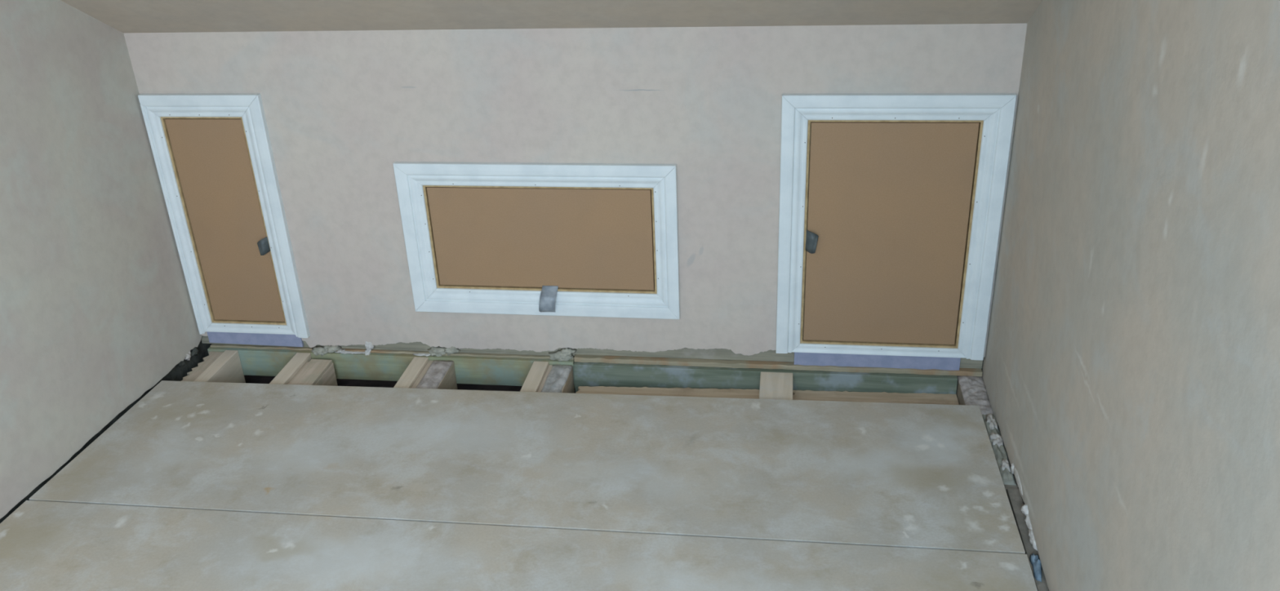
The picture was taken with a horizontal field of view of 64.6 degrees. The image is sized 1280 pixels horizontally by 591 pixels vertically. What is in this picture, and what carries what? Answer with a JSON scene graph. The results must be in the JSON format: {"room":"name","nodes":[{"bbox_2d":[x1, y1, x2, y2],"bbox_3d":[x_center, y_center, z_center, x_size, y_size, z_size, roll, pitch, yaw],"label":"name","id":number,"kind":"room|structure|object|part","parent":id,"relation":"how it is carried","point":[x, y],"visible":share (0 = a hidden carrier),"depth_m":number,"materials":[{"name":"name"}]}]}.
{"room":"construction site","nodes":[
{"label":"construction site","id":0,"kind":"room"},
{"bbox_2d":[0,0,211,523],"bbox_3d":[-1.924,0.141,0.761,0.149,2.716,5.313,2,26,9],"label":"wall","id":1,"kind":"structure","parent":0,"point":[96,310],"depth_m":2.73,"materials":[{"name":"paint"}]},
{"bbox_2d":[0,375,1037,590],"bbox_3d":[-0.538,1.318,1.134,2.750,0.231,5.300,2,26,8],"label":"floor","id":2,"kind":"structure","parent":0,"point":[256,484],"depth_m":2.52,"materials":[{"name":"beige concrete"}]},
{"bbox_2d":[194,350,245,382],"bbox_3d":[-1.432,0.561,2.748,0.043,0.173,1.386,2,26,8],"label":"joist","id":3,"kind":"object","parent":2,"relation":"on","point":[227,368],"visible":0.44,"depth_m":3.27,"materials":[{"name":"brown wood"}]},
{"bbox_2d":[181,351,223,381],"bbox_3d":[-1.427,0.330,3.111,0.062,0.060,0.534,2,26,8],"label":"split timber","id":4,"kind":"object","parent":3,"relation":"attached to","point":[192,375],"visible":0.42,"depth_m":3.25,"materials":[{"name":"brown wood"}]},
{"bbox_2d":[269,352,311,384],"bbox_3d":[-1.184,0.567,2.713,0.047,0.173,1.386,2,26,8],"label":"joist","id":5,"kind":"object","parent":2,"relation":"on","point":[299,360],"visible":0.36,"depth_m":3.20,"materials":[{"name":"brown wood"}]},
{"bbox_2d":[287,359,337,386],"bbox_3d":[-1.118,0.577,2.688,0.090,0.172,1.350,2,26,8],"label":"joist","id":6,"kind":"object","parent":2,"relation":"on","point":[314,371],"visible":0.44,"depth_m":3.19,"materials":[{"name":"brown wood"}]},
{"bbox_2d":[393,356,428,387],"bbox_3d":[-0.790,0.578,2.657,0.047,0.173,1.386,2,26,8],"label":"joist","id":7,"kind":"object","parent":2,"relation":"on","point":[416,366],"visible":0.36,"depth_m":3.15,"materials":[{"name":"brown wood"}]},
{"bbox_2d":[411,360,457,389],"bbox_3d":[-0.725,0.577,2.647,0.084,0.179,1.386,2,26,8],"label":"joist","id":8,"kind":"object","parent":2,"relation":"on","point":[437,374],"visible":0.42,"depth_m":3.15,"materials":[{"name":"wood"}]},
{"bbox_2d":[520,361,548,391],"bbox_3d":[-0.402,0.588,2.602,0.048,0.173,1.386,2,26,8],"label":"joist","id":9,"kind":"object","parent":2,"relation":"on","point":[538,370],"visible":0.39,"depth_m":3.10,"materials":[{"name":"brown wood"}]},
{"bbox_2d":[537,364,574,393],"bbox_3d":[-0.339,0.587,2.592,0.078,0.179,1.386,2,26,8],"label":"joist","id":10,"kind":"object","parent":2,"relation":"on","point":[557,378],"visible":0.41,"depth_m":3.10,"materials":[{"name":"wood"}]},
{"bbox_2d":[759,371,792,399],"bbox_3d":[0.323,0.611,2.493,0.097,0.173,1.372,2,26,8],"label":"joist","id":11,"kind":"object","parent":2,"relation":"on","point":[773,385],"visible":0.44,"depth_m":2.99,"materials":[{"name":"brown wood"}]},
{"bbox_2d":[575,386,759,399],"bbox_3d":[0.074,0.330,3.037,0.557,0.020,0.196,2,26,8],"label":"batten","id":12,"kind":"object","parent":11,"relation":"attached to","point":[679,392],"visible":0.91,"depth_m":3.09,"materials":[{"name":"brown wood"}]},
{"bbox_2d":[792,390,959,404],"bbox_3d":[0.687,0.342,2.958,0.484,0.020,0.212,2,26,8],"label":"batten","id":13,"kind":"object","parent":11,"relation":"attached to","point":[845,396],"visible":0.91,"depth_m":3.01,"materials":[{"name":"brown wood"}]},
{"bbox_2d":[955,375,1017,491],"bbox_3d":[0.947,0.426,2.806,0.075,0.182,0.551,2,26,8],"label":"joist","id":14,"kind":"object","parent":2,"relation":"on","point":[971,390],"visible":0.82,"depth_m":2.87,"materials":[{"name":"paint"}]},
{"bbox_2d":[985,413,997,429],"bbox_3d":[0.962,0.343,2.775,0.030,0.019,0.088,2,26,8],"label":"lump","id":15,"kind":"object","parent":14,"relation":"on","point":[989,418],"visible":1,"depth_m":2.77,"materials":[{"name":"paint"}]},
{"bbox_2d":[988,431,1004,447],"bbox_3d":[0.950,0.380,2.699,0.041,0.022,0.065,2,26,8],"label":"lump","id":16,"kind":"object","parent":14,"relation":"on","point":[997,438],"visible":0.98,"depth_m":2.69,"materials":[{"name":"paint"}]},
{"bbox_2d":[1000,458,1010,471],"bbox_3d":[0.935,0.432,2.596,0.025,0.019,0.055,2,26,8],"label":"lump","id":17,"kind":"object","parent":14,"relation":"on","point":[1005,464],"visible":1,"depth_m":2.59,"materials":[{"name":"paint"}]},
{"bbox_2d":[60,0,1042,33],"bbox_3d":[-0.665,-0.304,0.182,2.720,1.542,5.040,2,26,8],"label":"ceiling","id":18,"kind":"structure","parent":0,"point":[126,16],"depth_m":2.62,"materials":[{"name":"paint"}]},
{"bbox_2d":[124,23,1026,377],"bbox_3d":[-0.232,-0.260,2.963,2.509,1.056,0.068,2,26,8],"label":"wall","id":19,"kind":"structure","parent":0,"point":[340,108],"depth_m":2.88,"materials":[{"name":"paint"}]},
{"bbox_2d":[137,93,310,337],"bbox_3d":[-1.266,-0.235,3.132,0.374,0.794,0.049,2,26,8],"label":"access hatch","id":20,"kind":"object","parent":19,"relation":"attached to","point":[213,155],"visible":1,"depth_m":3.11,"materials":[{"name":"brown wood"}]},
{"bbox_3d":[-1.431,-0.221,3.148,0.043,0.767,0.018,2,26,8],"label":"architrave","id":21,"kind":"part","parent":20,"relation":"part of","materials":[{"name":"white wood"}]},
{"bbox_3d":[-1.282,-0.554,2.960,0.374,0.069,0.018,2,26,8],"label":"architrave","id":22,"kind":"part","parent":20,"relation":"part of","materials":[{"name":"white wood"}]},
{"bbox_3d":[-1.278,-0.223,3.147,0.242,0.670,0.018,2,26,8],"label":"panel","id":23,"kind":"part","parent":20,"relation":"part of","materials":[{"name":"brown wood"}]},
{"bbox_3d":[-1.267,0.107,3.288,0.317,0.028,0.012,2,26,8],"label":"architrave","id":24,"kind":"part","parent":20,"relation":"part of","materials":[{"name":"white wood"}]},
{"bbox_3d":[-1.118,-0.224,3.098,0.071,0.793,0.018,2,26,8],"label":"architrave","id":25,"kind":"part","parent":20,"relation":"part of","materials":[{"name":"white wood"}]},
{"bbox_2d":[207,346,574,386],"bbox_3d":[-0.812,0.222,3.302,1.231,0.096,0.065,2,26,8],"label":"trimmer","id":26,"kind":"object","parent":19,"relation":"attached to","point":[513,371],"visible":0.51,"depth_m":3.27},
{"bbox_2d":[392,161,679,319],"bbox_3d":[-0.298,-0.162,3.010,0.829,0.484,0.064,2,26,8],"label":"access hatch","id":27,"kind":"object","parent":19,"relation":"attached to","point":[522,238],"visible":1,"depth_m":3.01,"materials":[{"name":"brown wood"}]},
{"bbox_3d":[-0.672,-0.169,3.056,0.076,0.483,0.018,2,26,8],"label":"architrave","id":28,"kind":"part","parent":27,"relation":"part of","materials":[{"name":"white wood"}]},
{"bbox_3d":[-0.307,-0.345,2.912,0.829,0.071,0.018,2,26,8],"label":"architrave","id":29,"kind":"part","parent":27,"relation":"part of","materials":[{"name":"white wood"}]},
{"bbox_3d":[-0.293,-0.171,3.020,0.667,0.318,0.018,2,26,8],"label":"panel","id":30,"kind":"part","parent":27,"relation":"part of","materials":[{"name":"brown wood"}]},
{"bbox_3d":[-0.291,0.024,3.092,0.829,0.077,0.018,2,26,8],"label":"architrave","id":31,"kind":"part","parent":27,"relation":"part of","materials":[{"name":"white wood"}]},
{"bbox_3d":[0.077,-0.149,2.950,0.068,0.483,0.018,2,26,8],"label":"architrave","id":32,"kind":"part","parent":27,"relation":"part of","materials":[{"name":"white wood"}]},
{"bbox_3d":[-0.218,0.158,3.185,2.494,0.060,0.032,2,26,8],"label":"sole plate","id":33,"kind":"part","parent":19,"relation":"part of","materials":[{"name":"beige wood"}]},
{"bbox_2d":[573,361,957,394],"bbox_3d":[0.373,0.271,3.135,1.160,0.127,0.078,2,26,8],"label":"trimmer","id":34,"kind":"object","parent":19,"relation":"attached to","point":[585,374],"visible":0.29,"depth_m":3.10},
{"bbox_2d":[775,93,1017,359],"bbox_3d":[0.695,-0.182,2.854,0.602,0.788,0.048,2,26,8],"label":"access hatch","id":35,"kind":"object","parent":19,"relation":"attached to","point":[891,205],"visible":1,"depth_m":2.83,"materials":[{"name":"brown wood"}]},
{"bbox_3d":[0.430,-0.183,2.878,0.072,0.787,0.018,2,26,8],"label":"architrave","id":36,"kind":"part","parent":35,"relation":"part of","materials":[{"name":"white wood"}]},
{"bbox_3d":[0.707,0.163,3.010,0.508,0.025,0.012,2,26,8],"label":"architrave","id":37,"kind":"part","parent":35,"relation":"part of","materials":[{"name":"white wood"}]},
{"bbox_3d":[0.696,-0.166,2.870,0.439,0.670,0.018,2,26,8],"label":"panel","id":38,"kind":"part","parent":35,"relation":"part of","materials":[{"name":"brown wood"}]},
{"bbox_3d":[0.679,-0.497,2.684,0.602,0.072,0.018,2,26,8],"label":"architrave","id":39,"kind":"part","parent":35,"relation":"part of","materials":[{"name":"white wood"}]},
{"bbox_3d":[0.955,-0.169,2.804,0.073,0.787,0.018,2,26,8],"label":"architrave","id":40,"kind":"part","parent":35,"relation":"part of","materials":[{"name":"white wood"}]},
{"bbox_2d":[981,0,1279,590],"bbox_3d":[0.664,0.211,0.393,0.123,2.716,5.314,2,26,9],"label":"wall","id":41,"kind":"structure","parent":0,"point":[1131,369],"depth_m":1.63,"materials":[{"name":"paint"}]},
{"bbox_2d":[1006,488,1048,590],"bbox_3d":[0.875,0.698,2.186,0.029,0.094,0.802,2,26,8],"label":"batten","id":42,"kind":"object","parent":41,"relation":"attached to","point":[1015,500],"visible":0.45,"depth_m":2.39,"materials":[{"name":"paint"}]},
{"bbox_2d":[1029,553,1042,582],"bbox_3d":[0.885,0.601,2.255,0.025,0.026,0.091,2,26,8],"label":"lump","id":43,"kind":"object","parent":42,"relation":"on","point":[1035,561],"visible":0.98,"depth_m":2.25,"materials":[{"name":"white"}]}
]}

